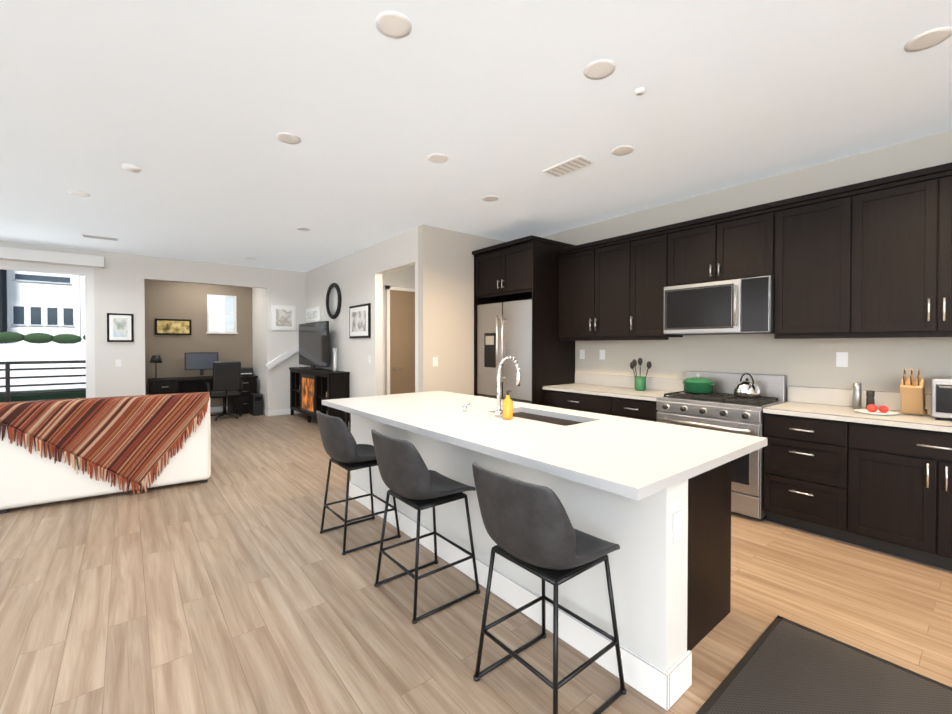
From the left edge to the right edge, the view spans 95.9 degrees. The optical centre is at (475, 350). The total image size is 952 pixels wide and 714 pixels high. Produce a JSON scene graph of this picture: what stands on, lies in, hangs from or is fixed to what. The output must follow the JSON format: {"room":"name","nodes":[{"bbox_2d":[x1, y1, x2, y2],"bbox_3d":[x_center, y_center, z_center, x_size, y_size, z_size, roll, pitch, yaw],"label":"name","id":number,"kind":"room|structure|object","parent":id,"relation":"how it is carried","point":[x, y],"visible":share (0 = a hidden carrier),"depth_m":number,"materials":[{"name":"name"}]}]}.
{"room":"kitchen and living room","nodes":[
{"label":"kitchen and living room","id":0,"kind":"room"},
{"bbox_2d":[0,241,305,415],"bbox_3d":[-5.793,-0.142,7.280,5.870,2.940,0.120,-1,1,-39],"label":"wall","id":1,"kind":"structure","parent":0,"point":[119,283],"depth_m":7.31,"materials":[{"name":"white paint"}]},
{"bbox_2d":[0,260,94,401],"bbox_3d":[-7.119,0.011,6.195,2.440,2.660,0.072,-1,1,-39],"label":"window","id":2,"kind":"structure","parent":1,"relation":"attached to","point":[89,308],"depth_m":6.69,"materials":[{"name":"white glass"}]},
{"bbox_2d":[0,246,104,267],"bbox_3d":[-7.061,-1.412,6.090,2.720,0.170,0.098,-1,1,-39],"label":"blind valance","id":3,"kind":"object","parent":1,"relation":"attached to","point":[18,254],"visible":1,"depth_m":6.53,"materials":[{"name":"white"}]},
{"bbox_2d":[116,359,120,366],"bbox_3d":[-5.911,0.210,7.105,0.075,0.120,0.008,-1,1,-39],"label":"switch plate","id":4,"kind":"object","parent":1,"relation":"attached to","point":[118,362],"visible":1,"depth_m":7.10,"materials":[{"name":"white plastic"}]},
{"bbox_2d":[107,313,133,341],"bbox_3d":[-5.879,-0.375,7.106,0.340,0.470,0.033,-1,1,-39],"label":"picture frame","id":5,"kind":"object","parent":1,"relation":"attached to","point":[120,327],"visible":1,"depth_m":7.09,"materials":[{"name":"black"}]},
{"bbox_2d":[265,344,298,369],"bbox_3d":[-3.848,0.090,8.751,0.817,0.588,0.052,-1,1,-39],"label":"trim","id":6,"kind":"structure","parent":1,"relation":"attached to","point":[281,358],"depth_m":8.67,"materials":[{"name":"white wood"}]},
{"bbox_2d":[271,305,295,329],"bbox_3d":[-3.901,-0.659,8.712,0.460,0.500,0.033,-1,1,-39],"label":"picture frame","id":7,"kind":"object","parent":1,"relation":"attached to","point":[283,317],"visible":1,"depth_m":8.70,"materials":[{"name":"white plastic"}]},
{"bbox_2d":[268,409,299,415],"bbox_3d":[-3.859,1.255,8.784,0.726,0.110,0.014,-1,1,-39],"label":"baseboard","id":8,"kind":"structure","parent":1,"relation":"attached to","point":[279,412],"depth_m":8.70,"materials":[{"name":"white paint"}]},
{"bbox_2d":[144,279,252,406],"bbox_3d":[-5.752,-0.163,8.989,1.930,2.940,0.120,-1,1,-39],"label":"wall","id":9,"kind":"structure","parent":0,"point":[173,300],"depth_m":8.81,"materials":[{"name":"brown paint"}]},
{"bbox_2d":[155,319,190,334],"bbox_3d":[-6.071,-0.468,8.625,0.600,0.320,0.033,-1,1,-39],"label":"framed picture","id":10,"kind":"object","parent":9,"relation":"attached to","point":[172,326],"visible":0.98,"depth_m":8.61,"materials":[{"name":"black"}]},
{"bbox_2d":[210,406,227,411],"bbox_3d":[-5.710,1.253,8.954,1.930,0.110,0.014,-1,1,-39],"label":"baseboard","id":11,"kind":"structure","parent":9,"relation":"attached to","point":[217,409],"depth_m":9.12,"materials":[{"name":"white"}]},
{"bbox_2d":[206,332,237,333],"bbox_3d":[-5.417,-0.369,9.176,0.590,0.029,0.050,-1,1,-39],"label":"window sill","id":12,"kind":"structure","parent":9,"relation":"attached to","point":[220,333],"depth_m":9.12,"materials":[{"name":"white"}]},
{"bbox_2d":[207,294,236,332],"bbox_3d":[-5.451,-0.785,9.214,0.550,0.800,0.060,-1,1,-39],"label":"window","id":13,"kind":"structure","parent":9,"relation":"in","point":[230,314],"depth_m":9.20,"materials":[{"name":"white glass"}]},
{"bbox_2d":[252,288,265,409],"bbox_3d":[-4.585,-0.165,9.179,0.120,2.940,1.300,-1,1,-39],"label":"wall","id":14,"kind":"structure","parent":0,"point":[259,325],"depth_m":9.03,"materials":[{"name":"white paint"}]},
{"bbox_2d":[305,244,382,397],"bbox_3d":[-2.499,-0.148,7.788,0.120,2.940,3.250,-1,1,-39],"label":"wall","id":15,"kind":"structure","parent":0,"point":[355,277],"depth_m":7.09,"materials":[{"name":"white paint"}]},
{"bbox_2d":[306,307,319,322],"bbox_3d":[-3.264,-0.708,8.597,0.033,0.280,0.780,-1,1,-39],"label":"framed picture","id":16,"kind":"object","parent":15,"relation":"attached to","point":[312,314],"visible":1,"depth_m":8.54,"materials":[{"name":"white plastic"}]},
{"bbox_2d":[326,283,341,318],"bbox_3d":[-2.561,-0.887,7.723,0.070,0.650,0.650,-1,1,-39],"label":"round wall mirror","id":17,"kind":"object","parent":15,"relation":"attached to","point":[333,301],"visible":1,"depth_m":7.71,"materials":[{"name":"black mirror"}]},
{"bbox_2d":[349,303,370,337],"bbox_3d":[-1.866,-0.462,6.881,0.033,0.530,0.750,-1,1,-39],"label":"framed picture","id":18,"kind":"object","parent":15,"relation":"attached to","point":[359,321],"visible":1,"depth_m":6.82,"materials":[{"name":"white"}]},
{"bbox_2d":[375,228,414,273],"bbox_3d":[-1.111,-1.377,6.066,0.120,0.440,1.150,-1,1,-39],"label":"wall","id":19,"kind":"structure","parent":0,"point":[396,252],"depth_m":5.99,"materials":[{"name":"white paint"}]},
{"bbox_2d":[382,265,414,394],"bbox_3d":[-1.541,-0.148,7.775,1.350,2.940,0.120,-1,1,-39],"label":"wall","id":20,"kind":"structure","parent":0,"point":[404,277],"depth_m":7.74,"materials":[{"name":"white paint"}]},
{"bbox_2d":[385,286,414,394],"bbox_3d":[-1.309,0.087,7.816,0.698,2.470,0.105,-1,1,-39],"label":"door","id":21,"kind":"structure","parent":20,"relation":"in","point":[399,340],"depth_m":7.77,"materials":[{"name":"brown wood"}]},
{"bbox_2d":[415,227,417,392],"bbox_3d":[-0.723,-0.121,5.605,0.120,2.940,0.080,-1,1,-39],"label":"wall","id":22,"kind":"structure","parent":0,"point":[416,309],"depth_m":5.56,"materials":[{"name":"white paint"}]},
{"bbox_2d":[418,225,504,394],"bbox_3d":[-0.078,-0.126,6.000,1.620,2.940,0.120,-1,1,-39],"label":"wall","id":23,"kind":"structure","parent":0,"point":[446,297],"depth_m":5.67,"materials":[{"name":"beige paint"}]},
{"bbox_2d":[433,357,437,366],"bbox_3d":[-0.525,0.149,5.556,0.075,0.120,0.008,-1,1,-39],"label":"light switch","id":24,"kind":"object","parent":23,"relation":"attached to","point":[435,361],"visible":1,"depth_m":5.55,"materials":[{"name":"white plastic"}]},
{"bbox_2d":[0,411,951,713],"bbox_3d":[-2.475,1.430,3.024,9.360,0.100,13.540,-1,1,-39],"label":"floor","id":25,"kind":"structure","parent":0,"point":[236,583],"depth_m":2.30,"materials":[{"name":"brown wood"}]},
{"bbox_2d":[0,396,210,513],"bbox_3d":[-4.251,0.913,3.995,3.000,0.910,1.000,0,1,-34],"label":"sofa","id":26,"kind":"object","parent":25,"relation":"on","point":[27,478],"visible":0.31,"depth_m":3.81,"materials":[{"name":"white fabric"}]},
{"bbox_2d":[0,392,209,493],"bbox_3d":[-3.476,0.900,4.038,1.664,0.912,0.266,0,1,-34],"label":"throw blanket","id":27,"kind":"object","parent":26,"relation":"on","point":[133,439],"visible":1,"depth_m":3.97,"materials":[{"name":"multicoloured fabric"}]},
{"bbox_2d":[148,375,257,414],"bbox_3d":[-5.472,0.926,8.682,1.820,0.770,0.691,-1,1,-39],"label":"office desk","id":28,"kind":"object","parent":25,"relation":"on","point":[177,385],"visible":0.6,"depth_m":8.79,"materials":[{"name":"black wood"}]},
{"bbox_2d":[150,355,161,378],"bbox_3d":[-6.126,0.321,8.227,0.200,0.449,0.200,-1,1,-39],"label":"desk lamp","id":29,"kind":"object","parent":28,"relation":"on","point":[155,359],"visible":1,"depth_m":8.18,"materials":[{"name":"black metal"}]},
{"bbox_2d":[185,352,217,376],"bbox_3d":[-5.570,0.290,8.731,0.580,0.499,0.160,-1,1,-39],"label":"computer monitor","id":30,"kind":"object","parent":28,"relation":"on","point":[201,361],"visible":0.92,"depth_m":8.70,"materials":[{"name":"black"}]},
{"bbox_2d":[241,367,252,375],"bbox_3d":[-4.963,0.454,9.207,0.280,0.159,0.390,-1,1,-39],"label":"printer","id":31,"kind":"object","parent":28,"relation":"on","point":[246,371],"visible":0.56,"depth_m":9.09,"materials":[{"name":"black plastic"}]},
{"bbox_2d":[206,361,242,420],"bbox_3d":[-4.864,0.758,8.315,0.631,1.115,0.683,-1,1,-39],"label":"office chair","id":32,"kind":"object","parent":25,"relation":"on","point":[227,381],"visible":0.94,"depth_m":8.10,"materials":[{"name":"black"}]},
{"bbox_2d":[249,393,262,415],"bbox_3d":[-4.497,1.100,8.786,0.180,0.420,0.404,-1,1,-39],"label":"tower","id":33,"kind":"object","parent":25,"relation":"on","point":[255,404],"visible":0.98,"depth_m":8.64,"materials":[{"name":"black plastic"}]},
{"bbox_2d":[289,367,349,427],"bbox_3d":[-2.959,0.837,7.973,0.366,0.965,2.201,-1,1,-39],"label":"media console","id":34,"kind":"object","parent":25,"relation":"on","point":[310,390],"visible":0.71,"depth_m":7.62,"materials":[{"name":"black wood"}]},
{"bbox_2d":[299,321,328,369],"bbox_3d":[-3.086,-0.085,8.130,0.220,0.874,1.580,-1,1,-39],"label":"flat-screen tv","id":35,"kind":"object","parent":34,"relation":"on","point":[313,344],"visible":1,"depth_m":7.99,"materials":[{"name":"black"}]},
{"bbox_2d":[333,348,337,371],"bbox_3d":[-2.386,0.162,7.272,0.080,0.400,0.078,-1,1,-39],"label":"vase","id":36,"kind":"object","parent":34,"relation":"on","point":[335,360],"visible":1,"depth_m":7.24,"materials":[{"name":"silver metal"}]},
{"bbox_2d":[345,412,350,431],"bbox_3d":[-1.941,1.055,6.768,0.190,0.559,0.190,-1,1,-39],"label":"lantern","id":37,"kind":"object","parent":25,"relation":"on","point":[349,420],"visible":0.04,"depth_m":6.65,"materials":[{"name":"black"}]},
{"bbox_2d":[316,410,400,554],"bbox_3d":[-0.888,0.912,3.188,0.501,0.934,0.479,-1,1,-39],"label":"bar stool","id":38,"kind":"object","parent":25,"relation":"on","point":[344,450],"visible":0.94,"depth_m":3.01,"materials":[{"name":"grey leather"}]},
{"bbox_2d":[371,429,480,623],"bbox_3d":[-0.307,0.920,2.474,0.501,0.934,0.479,-1,1,-39],"label":"bar stool","id":39,"kind":"object","parent":25,"relation":"on","point":[408,477],"visible":1,"depth_m":2.31,"materials":[{"name":"grey leather"}]},
{"bbox_2d":[477,299,531,403],"bbox_3d":[0.613,0.359,5.766,0.828,1.975,1.055,-1,1,-39],"label":"refrigerator","id":40,"kind":"object","parent":25,"relation":"on","point":[504,329],"visible":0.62,"depth_m":5.48,"materials":[{"name":"silver metal"}]},
{"bbox_2d":[472,235,575,405],"bbox_3d":[0.620,-0.008,5.761,0.838,2.710,1.125,-1,1,-39],"label":"tall cabinet","id":41,"kind":"object","parent":25,"relation":"on","point":[526,267],"visible":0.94,"depth_m":5.32,"materials":[{"name":"black wood"}]},
{"bbox_2d":[472,462,626,713],"bbox_3d":[0.281,0.929,1.767,0.501,0.934,0.479,-1,1,-39],"label":"bar stool","id":42,"kind":"object","parent":25,"relation":"on","point":[529,527],"visible":1,"depth_m":1.60,"materials":[{"name":"grey leather"}]},
{"bbox_2d":[348,408,757,710],"bbox_3d":[0.115,0.939,3.127,0.887,0.880,3.072,-1,1,-39],"label":"kitchen island","id":43,"kind":"object","parent":25,"relation":"on","point":[652,499],"depth_m":2.00,"materials":[{"name":"white paint"}]},
{"bbox_2d":[322,396,725,499],"bbox_3d":[-0.139,0.482,2.915,0.720,0.040,3.100,-1,1,-39],"label":"island countertop","id":44,"kind":"structure","parent":43,"relation":"on","point":[626,466],"depth_m":2.13,"materials":[{"name":"white stone"}]},
{"bbox_2d":[503,390,512,419],"bbox_3d":[0.214,0.364,2.891,0.068,0.194,0.068,-1,1,-39],"label":"soap bottle","id":45,"kind":"object","parent":44,"relation":"on","point":[507,408],"visible":1,"depth_m":2.87,"materials":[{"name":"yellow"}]},
{"bbox_2d":[394,392,753,463],"bbox_3d":[0.283,0.478,3.259,0.370,0.040,3.100,-1,1,-39],"label":"island countertop","id":46,"kind":"structure","parent":43,"relation":"on","point":[732,449],"depth_m":2.42,"materials":[{"name":"white stone"}]},
{"bbox_2d":[494,360,520,415],"bbox_3d":[0.230,0.262,3.045,0.232,0.396,0.054,-1,1,-39],"label":"faucet","id":47,"kind":"object","parent":46,"relation":"on","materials":[{"name":"silver metal"}]},
{"bbox_2d":[513,408,585,423],"bbox_3d":[0.457,0.604,3.047,0.386,0.232,0.766,-1,1,-39],"label":"sink","id":48,"kind":"object","parent":46,"relation":"in","point":[546,416],"depth_m":3.15,"materials":[{"name":"grey metal"}]},
{"bbox_2d":[543,385,634,413],"bbox_3d":[1.372,0.916,5.021,0.619,0.880,1.001,-1,1,-39],"label":"base cabinet","id":49,"kind":"object","parent":25,"relation":"on","point":[586,398],"depth_m":4.84,"materials":[{"name":"black wood"}]},
{"bbox_2d":[630,358,651,390],"bbox_3d":[1.792,0.257,4.722,0.120,0.362,0.250,-1,1,-39],"label":"utensil crock","id":50,"kind":"object","parent":49,"relation":"on","point":[640,382],"visible":1,"depth_m":4.67,"materials":[{"name":"green ceramic"}]},
{"bbox_2d":[603,390,668,421],"bbox_3d":[1.789,0.922,4.508,0.619,0.880,0.562,-1,1,-39],"label":"base cabinet","id":51,"kind":"object","parent":25,"relation":"on","point":[640,405],"depth_m":4.32,"materials":[{"name":"black wood"}]},
{"bbox_2d":[656,371,786,520],"bbox_3d":[2.197,0.794,3.911,0.733,1.150,0.860,-1,1,-39],"label":"range","id":52,"kind":"object","parent":25,"relation":"on","point":[722,407],"visible":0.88,"depth_m":3.65,"materials":[{"name":"silver metal"}]},
{"bbox_2d":[682,374,714,393],"bbox_3d":[2.149,0.316,4.156,0.270,0.183,0.280,-1,1,-39],"label":"pot","id":53,"kind":"object","parent":52,"relation":"on","point":[698,384],"visible":1,"depth_m":4.06,"materials":[{"name":"green metal"}]},
{"bbox_2d":[734,373,759,397],"bbox_3d":[2.400,0.305,3.819,0.236,0.212,0.200,-1,1,-39],"label":"tea kettle","id":54,"kind":"object","parent":52,"relation":"on","point":[747,388],"visible":1,"depth_m":3.77,"materials":[{"name":"silver metal"}]},
{"bbox_2d":[763,405,858,540],"bbox_3d":[2.702,0.936,3.387,0.619,0.880,0.577,-1,1,-39],"label":"base cabinet","id":55,"kind":"object","parent":25,"relation":"on","point":[837,466],"depth_m":3.22,"materials":[{"name":"black wood"}]},
{"bbox_2d":[853,382,861,408],"bbox_3d":[2.953,0.350,3.328,0.051,0.210,0.051,1,1,39],"label":"salt","id":56,"kind":"object","parent":55,"relation":"on","point":[857,395],"depth_m":3.31,"materials":[{"name":"silver metal"}]},
{"bbox_2d":[866,390,874,408],"bbox_3d":[2.980,0.379,3.247,0.047,0.155,0.047,1,1,39],"label":"salt","id":57,"kind":"object","parent":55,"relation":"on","point":[870,394],"depth_m":3.23,"materials":[{"name":"silver metal"}]},
{"bbox_2d":[854,404,898,414],"bbox_3d":[2.903,0.425,3.121,0.240,0.066,0.240,-1,1,-39],"label":"plate","id":58,"kind":"object","parent":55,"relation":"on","point":[871,409],"visible":1,"depth_m":3.11,"materials":[{"name":"white ceramic"}]},
{"bbox_2d":[696,615,951,713],"bbox_3d":[1.321,1.391,1.591,1.200,0.012,0.685,-1,1,-39],"label":"kitchen mat","id":59,"kind":"object","parent":25,"relation":"on","point":[784,666],"visible":1,"depth_m":1.79,"materials":[{"name":"black"}]},
{"bbox_2d":[843,413,951,570],"bbox_3d":[3.136,0.942,2.853,0.619,0.880,0.920,-1,1,-39],"label":"base cabinet","id":60,"kind":"object","parent":25,"relation":"on","point":[897,469],"depth_m":2.82,"materials":[{"name":"black wood"}]},
{"bbox_2d":[900,368,926,415],"bbox_3d":[3.107,0.292,3.053,0.285,0.331,0.120,-1,1,-39],"label":"knife block","id":61,"kind":"object","parent":60,"relation":"on","point":[912,391],"visible":1,"depth_m":3.00,"materials":[{"name":"brown wood"}]},
{"bbox_2d":[931,376,951,419],"bbox_3d":[3.300,0.325,2.772,0.382,0.275,0.480,-1,1,-39],"label":"toaster oven","id":62,"kind":"object","parent":60,"relation":"on","point":[941,396],"visible":1,"depth_m":2.83,"materials":[{"name":"silver metal"}]},
{"bbox_2d":[0,0,951,271],"bbox_3d":[-2.065,-1.603,2.483,9.360,0.100,12.240,-1,1,-39],"label":"ceiling","id":63,"kind":"structure","parent":0,"point":[190,108],"depth_m":2.79,"materials":[{"name":"white paint"}]},
{"bbox_2d":[68,190,90,196],"bbox_3d":[-3.981,-1.573,4.315,0.170,0.006,0.170,-1,1,-39],"label":"recessed light","id":64,"kind":"object","parent":63,"relation":"in","point":[80,193],"visible":0.98,"depth_m":4.30,"materials":[{"name":"white"}]},
{"bbox_2d":[80,233,118,240],"bbox_3d":[-5.288,-1.590,6.049,0.400,0.014,0.200,-1,1,-39],"label":"ceiling vent","id":65,"kind":"object","parent":63,"relation":"in","point":[99,237],"visible":1,"depth_m":6.03,"materials":[{"name":"white plastic"}]},
{"bbox_2d":[122,163,140,172],"bbox_3d":[-2.932,-1.550,3.660,0.130,0.034,0.130,-1,1,-39],"label":"smoke detector","id":66,"kind":"object","parent":63,"relation":"attached to","point":[129,167],"visible":1,"depth_m":3.63,"materials":[{"name":"white plastic"}]},
{"bbox_2d":[276,132,300,143],"bbox_3d":[-1.377,-1.558,3.159,0.170,0.006,0.170,-1,1,-39],"label":"recessed light","id":67,"kind":"object","parent":63,"relation":"in","point":[288,138],"visible":1,"depth_m":3.15,"materials":[{"name":"white plastic"}]},
{"bbox_2d":[297,227,310,230],"bbox_3d":[-2.260,-1.589,5.638,0.170,0.006,0.170,-1,1,-39],"label":"recessed light","id":68,"kind":"object","parent":63,"relation":"in","point":[303,229],"visible":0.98,"depth_m":5.64,"materials":[{"name":"white"}]},
{"bbox_2d":[376,11,411,38],"bbox_3d":[-0.390,-1.545,2.042,0.170,0.006,0.170,-1,1,-39],"label":"recessed light","id":69,"kind":"object","parent":63,"relation":"in","point":[393,24],"visible":1,"depth_m":2.03,"materials":[{"name":"white plastic"}]},
{"bbox_2d":[427,153,447,162],"bbox_3d":[-0.312,-1.563,3.498,0.170,0.006,0.170,-1,1,-39],"label":"recessed light","id":70,"kind":"object","parent":63,"relation":"in","point":[438,158],"visible":1,"depth_m":3.49,"materials":[{"name":"white plastic"}]},
{"bbox_2d":[482,195,498,200],"bbox_3d":[0.149,-1.574,4.452,0.170,0.006,0.170,-1,1,-39],"label":"recessed light","id":71,"kind":"object","parent":63,"relation":"in","point":[490,198],"visible":1,"depth_m":4.45,"materials":[{"name":"white plastic"}]},
{"bbox_2d":[543,155,594,176],"bbox_3d":[0.785,-1.560,3.655,0.200,0.014,0.400,-1,1,-39],"label":"ceiling vent","id":72,"kind":"object","parent":63,"relation":"in","point":[570,165],"visible":0.98,"depth_m":3.63,"materials":[{"name":"white plastic"}]},
{"bbox_2d":[584,59,615,79],"bbox_3d":[0.682,-1.549,2.372,0.170,0.006,0.170,-1,1,-39],"label":"recessed light","id":73,"kind":"object","parent":63,"relation":"in","point":[599,69],"visible":1,"depth_m":2.37,"materials":[{"name":"white plastic"}]},
{"bbox_2d":[611,145,633,155],"bbox_3d":[1.145,-1.561,3.355,0.170,0.006,0.170,-1,1,-39],"label":"recessed light","id":74,"kind":"object","parent":63,"relation":"in","point":[622,150],"visible":1,"depth_m":3.35,"materials":[{"name":"white plastic"}]},
{"bbox_2d":[635,87,644,94],"bbox_3d":[0.978,-1.544,2.562,0.060,0.020,0.058,-1,1,-39],"label":"ceiling sensor","id":75,"kind":"object","parent":63,"relation":"attached to","point":[639,90],"visible":0.98,"depth_m":2.55,"materials":[{"name":"white plastic"}]},
{"bbox_2d":[904,27,951,51],"bbox_3d":[2.250,-1.546,2.140,0.170,0.006,0.170,-1,1,-39],"label":"recessed light","id":76,"kind":"object","parent":63,"relation":"in","point":[928,39],"visible":1,"depth_m":2.13,"materials":[{"name":"white plastic"}]},
{"bbox_2d":[541,130,951,401],"bbox_3d":[2.970,-0.097,3.633,0.120,2.940,7.640,-1,1,-39],"label":"wall","id":77,"kind":"structure","parent":0,"point":[877,364],"depth_m":3.81,"materials":[{"name":"beige paint"}]},
{"bbox_2d":[557,243,588,337],"bbox_3d":[1.349,-0.699,5.244,0.349,1.105,0.596,-1,1,-39],"label":"upper cabinet","id":78,"kind":"object","parent":77,"relation":"attached to","point":[574,260],"depth_m":5.18,"materials":[{"name":"black wood"}]},
{"bbox_2d":[580,350,584,358],"bbox_3d":[1.361,0.050,5.510,0.008,0.120,0.075,-1,1,-39],"label":"electrical outlet plate","id":79,"kind":"object","parent":77,"relation":"attached to","point":[582,354],"visible":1,"depth_m":5.50,"materials":[{"name":"white plastic"}]},
{"bbox_2d":[600,350,604,359],"bbox_3d":[1.550,0.053,5.277,0.008,0.120,0.075,-1,1,-39],"label":"electrical outlet plate","id":80,"kind":"object","parent":77,"relation":"attached to","point":[602,354],"visible":1,"depth_m":5.27,"materials":[{"name":"white plastic"}]},
{"bbox_2d":[589,235,624,337],"bbox_3d":[1.641,-0.695,4.884,0.349,1.105,0.570,-1,1,-39],"label":"upper cabinet","id":81,"kind":"object","parent":77,"relation":"attached to","point":[605,254],"depth_m":4.84,"materials":[{"name":"black wood"}]},
{"bbox_2d":[621,225,682,337],"bbox_3d":[1.892,-0.691,4.576,0.349,1.105,0.465,-1,1,-39],"label":"upper cabinet","id":82,"kind":"object","parent":77,"relation":"attached to","point":[645,260],"depth_m":4.47,"materials":[{"name":"black wood"}]},
{"bbox_2d":[669,202,772,285],"bbox_3d":[2.327,-0.934,4.038,0.349,0.605,0.915,-1,1,-39],"label":"upper cabinet","id":83,"kind":"object","parent":77,"relation":"attached to","point":[736,244],"depth_m":3.88,"materials":[{"name":"black wood"}]},
{"bbox_2d":[664,276,774,334],"bbox_3d":[2.279,-0.387,4.005,0.470,0.473,0.901,-1,1,-39],"label":"microwave","id":84,"kind":"object","parent":83,"relation":"attached to","point":[739,306],"visible":0.98,"depth_m":3.82,"materials":[{"name":"silver metal"}]},
{"bbox_2d":[773,188,836,337],"bbox_3d":[2.790,-0.677,3.473,0.349,1.105,0.550,-1,1,-39],"label":"upper cabinet","id":85,"kind":"object","parent":77,"relation":"attached to","point":[804,226],"depth_m":3.41,"materials":[{"name":"black wood"}]},
{"bbox_2d":[836,352,847,366],"bbox_3d":[2.989,0.074,3.509,0.008,0.120,0.075,-1,1,-39],"label":"electrical outlet plate","id":86,"kind":"object","parent":77,"relation":"attached to","point":[841,359],"visible":1,"depth_m":3.51,"materials":[{"name":"white plastic"}]},
{"bbox_2d":[837,162,951,337],"bbox_3d":[3.203,-0.671,2.965,0.349,1.105,1.000,-1,1,-39],"label":"upper cabinet","id":87,"kind":"object","parent":77,"relation":"attached to","point":[870,259],"depth_m":3.01,"materials":[{"name":"black wood"}]},
{"label":"outside","id":88,"kind":"structure","parent":0,"visible":0},
{"bbox_3d":[-7.707,1.443,6.935,3.440,0.180,1.730,-1,1,-39],"label":"balcony slab","id":89,"kind":"object","parent":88,"visible":0},
{"bbox_2d":[0,360,85,401],"bbox_3d":[-8.190,0.770,7.520,3.290,1.150,0.060,-1,1,-39],"label":"balcony railing","id":90,"kind":"object","parent":89,"relation":"on","point":[21,362],"depth_m":7.72,"materials":[{"name":"black metal"}]},
{"bbox_3d":[-25.591,4.335,31.374,80.000,0.200,58.600,-1,1,-39],"label":"ground","id":91,"kind":"structure","parent":88,"visible":0},
{"bbox_2d":[0,269,7,343],"bbox_3d":[-16.831,-1.201,11.746,4.700,11.350,8.200,-1,1,-39],"label":"building","id":92,"kind":"structure","parent":91,"relation":"on","point":[2,292],"depth_m":15.30,"materials":[{"name":"white paint"}]},
{"bbox_2d":[0,388,85,401],"bbox_3d":[-9.763,2.670,7.939,7.000,3.700,0.700,-1,1,-39],"label":"hedge","id":93,"kind":"object","parent":91,"relation":"on","point":[61,396],"depth_m":8.56,"materials":[{"name":"green plant"}]},
{"bbox_2d":[0,332,85,391],"bbox_3d":[-10.520,2.045,8.863,9.000,4.929,0.300,-1,1,-39],"label":"planter","id":94,"kind":"object","parent":91,"relation":"on","point":[47,354],"depth_m":9.46,"materials":[{"name":"white paint"}]},
{"bbox_2d":[7,270,80,343],"bbox_3d":[-18.000,0.566,18.552,2.050,7.650,8.200,-1,1,-39],"label":"building","id":95,"kind":"structure","parent":91,"relation":"on","point":[40,308],"depth_m":15.40,"materials":[{"name":"white paint"}]},
{"bbox_2d":[80,276,224,343],"bbox_3d":[-13.663,-1.280,18.191,4.250,11.350,8.200,-1,1,-39],"label":"building","id":96,"kind":"structure","parent":91,"relation":"on","point":[83,307],"depth_m":16.07,"materials":[{"name":"white paint"}]}
]}

